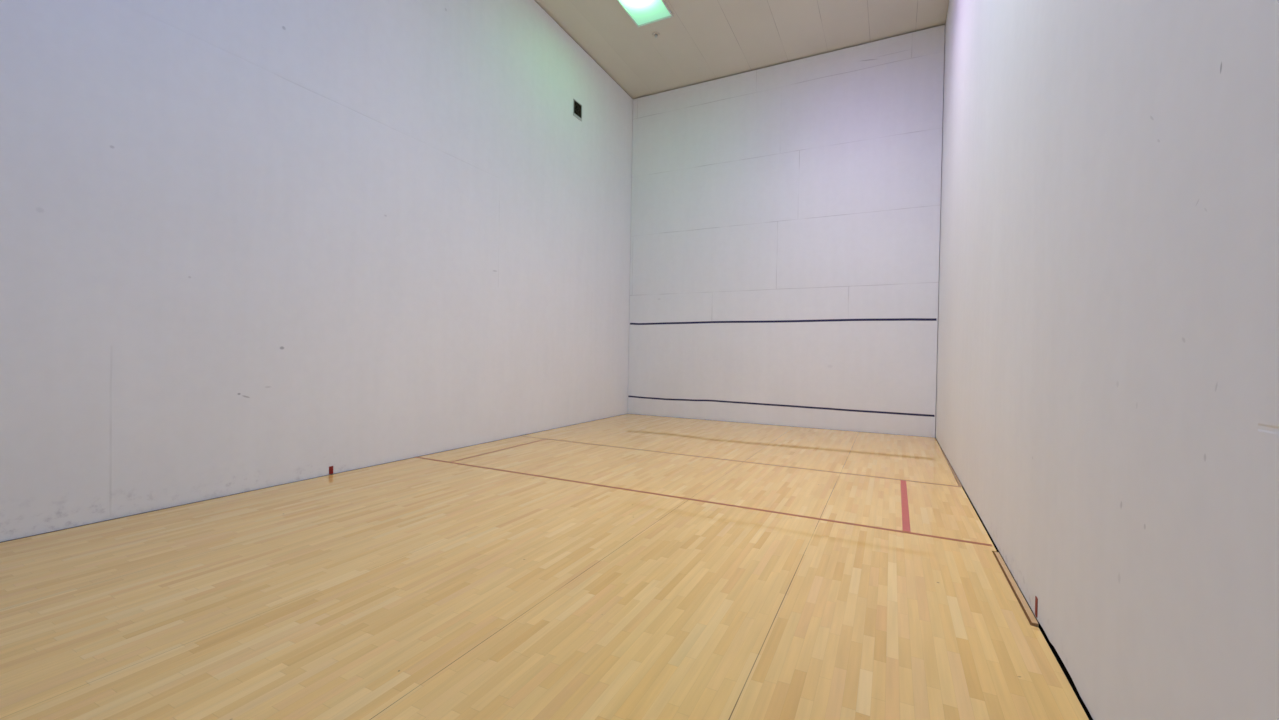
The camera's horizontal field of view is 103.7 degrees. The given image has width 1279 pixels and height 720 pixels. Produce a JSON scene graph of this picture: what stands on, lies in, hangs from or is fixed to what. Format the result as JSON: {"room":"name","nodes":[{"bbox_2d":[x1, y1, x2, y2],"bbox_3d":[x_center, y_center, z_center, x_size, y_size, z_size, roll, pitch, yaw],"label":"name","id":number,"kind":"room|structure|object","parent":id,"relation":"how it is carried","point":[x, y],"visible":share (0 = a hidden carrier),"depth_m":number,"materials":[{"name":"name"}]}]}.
{"room":"sports hall","nodes":[
{"label":"sports hall","id":0,"kind":"room"},
{"bbox_2d":[0,0,632,541],"bbox_3d":[-2.943,-2.352,6.283,0.200,7.174,12.150,1,1,27],"label":"wall","id":1,"kind":"structure","parent":0,"point":[246,245],"depth_m":4.99,"materials":[{"name":"white paint"}]},
{"bbox_2d":[329,466,332,473],"bbox_3d":[-3.338,1.192,5.436,0.002,0.084,0.046,1,1,27],"label":"receiving mark","id":2,"kind":"object","parent":1,"relation":"attached to","point":[330,467],"visible":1,"depth_m":5.44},
{"bbox_2d":[573,99,581,120],"bbox_3d":[-1.167,-4.711,9.469,0.016,0.304,0.284,1,1,27],"label":"air vent","id":3,"kind":"object","parent":1,"relation":"in","point":[577,107],"visible":1,"depth_m":9.47,"materials":[{"name":"black metal"}]},
{"bbox_2d":[0,414,1088,719],"bbox_3d":[-0.235,1.323,4.806,6.081,0.045,11.936,1,1,27],"label":"floor","id":4,"kind":"structure","parent":0,"point":[412,588],"depth_m":2.81,"materials":[{"name":"brown wood"}]},
{"bbox_2d":[451,439,545,461],"bbox_3d":[-1.889,1.247,7.034,0.036,0.001,1.948,1,1,25],"label":"line","id":5,"kind":"object","parent":4,"relation":"on","point":[543,439],"visible":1,"depth_m":6.84,"materials":[{"name":"brown paint"}]},
{"bbox_2d":[415,457,992,546],"bbox_3d":[-0.129,1.299,5.040,6.071,0.001,0.042,1,1,26],"label":"line","id":6,"kind":"object","parent":4,"relation":"on","point":[415,457],"visible":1,"depth_m":4.51,"materials":[{"name":"brown paint"}]},
{"bbox_2d":[524,436,960,486],"bbox_3d":[0.750,1.297,6.782,6.076,0.001,0.036,1,1,27],"label":"service line","id":7,"kind":"object","parent":4,"relation":"on","point":[524,436],"visible":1,"depth_m":6.35,"materials":[{"name":"brown paint"}]},
{"bbox_2d":[900,480,910,531],"bbox_3d":[2.528,1.349,4.787,0.056,0.001,1.864,1,1,27],"label":"tape","id":8,"kind":"object","parent":4,"relation":"on","point":[904,498],"visible":1,"depth_m":4.56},
{"bbox_2d":[0,414,1092,719],"bbox_3d":[-0.130,1.384,4.817,6.896,0.075,12.450,1,1,27],"label":"subfloor","id":9,"kind":"structure","parent":0,"point":[1051,646],"depth_m":3.18,"materials":[{"name":"black"}]},
{"bbox_2d":[939,445,961,486],"bbox_3d":[4.128,1.380,6.736,0.026,0.045,2.975,1,1,27],"label":"strip","id":10,"kind":"object","parent":9,"relation":"on","point":[952,470],"visible":0.57,"depth_m":6.12,"materials":[{"name":"brown wood"}]},
{"bbox_2d":[994,552,1038,626],"bbox_3d":[2.290,1.384,3.081,0.027,0.045,1.078,1,1,27],"label":"strip","id":11,"kind":"object","parent":9,"relation":"on","point":[1027,611],"visible":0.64,"depth_m":2.95,"materials":[{"name":"brown wood"}]},
{"bbox_2d":[534,0,948,98],"bbox_3d":[-0.060,-5.977,4.829,6.508,0.150,12.150,1,1,27],"label":"ceiling","id":12,"kind":"structure","parent":0,"point":[703,40],"depth_m":9.04,"materials":[{"name":"white paint"}]},
{"bbox_2d":[617,0,672,27],"bbox_3d":[-0.031,-5.915,8.166,0.680,0.040,1.360,1,1,27],"label":"recessed light","id":13,"kind":"object","parent":12,"relation":"in","point":[641,12],"visible":1,"depth_m":8.52,"materials":[{"name":"white glass"}]},
{"bbox_2d":[653,32,658,38],"bbox_3d":[0.300,-5.906,9.150,0.127,0.064,0.127,1,1,27],"label":"sprinkler","id":14,"kind":"object","parent":12,"relation":"attached to","point":[655,34],"visible":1,"depth_m":9.14,"materials":[{"name":"white metal"}]},
{"bbox_2d":[628,25,944,436],"bbox_3d":[2.557,-2.294,10.205,6.094,7.174,0.200,1,1,27],"label":"wall","id":15,"kind":"structure","parent":0,"point":[809,188],"depth_m":9.84,"materials":[{"name":"white paint"}]},
{"bbox_2d":[628,396,934,416],"bbox_3d":[2.454,0.898,10.148,6.065,0.067,0.001,1,1,27],"label":"tape","id":16,"kind":"object","parent":15,"relation":"attached to","point":[628,396],"visible":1,"depth_m":9.86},
{"bbox_2d":[630,318,936,324],"bbox_3d":[2.486,-0.771,10.130,6.050,0.065,0.001,1,1,27],"label":"tape","id":17,"kind":"object","parent":15,"relation":"attached to","point":[887,319],"visible":1,"depth_m":9.81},
{"bbox_2d":[935,0,1278,719],"bbox_3d":[2.691,-2.222,3.450,0.200,7.174,12.150,1,1,27],"label":"wall","id":18,"kind":"structure","parent":0,"point":[1107,378],"depth_m":1.73,"materials":[{"name":"white paint"}]},
{"bbox_2d":[1035,596,1037,617],"bbox_3d":[2.093,1.302,2.649,0.004,0.100,0.034,1,1,27],"label":"receiving mark","id":19,"kind":"object","parent":18,"relation":"attached to","point":[1036,598],"visible":1,"depth_m":2.64,"materials":[{"name":"red paint"}]}
]}

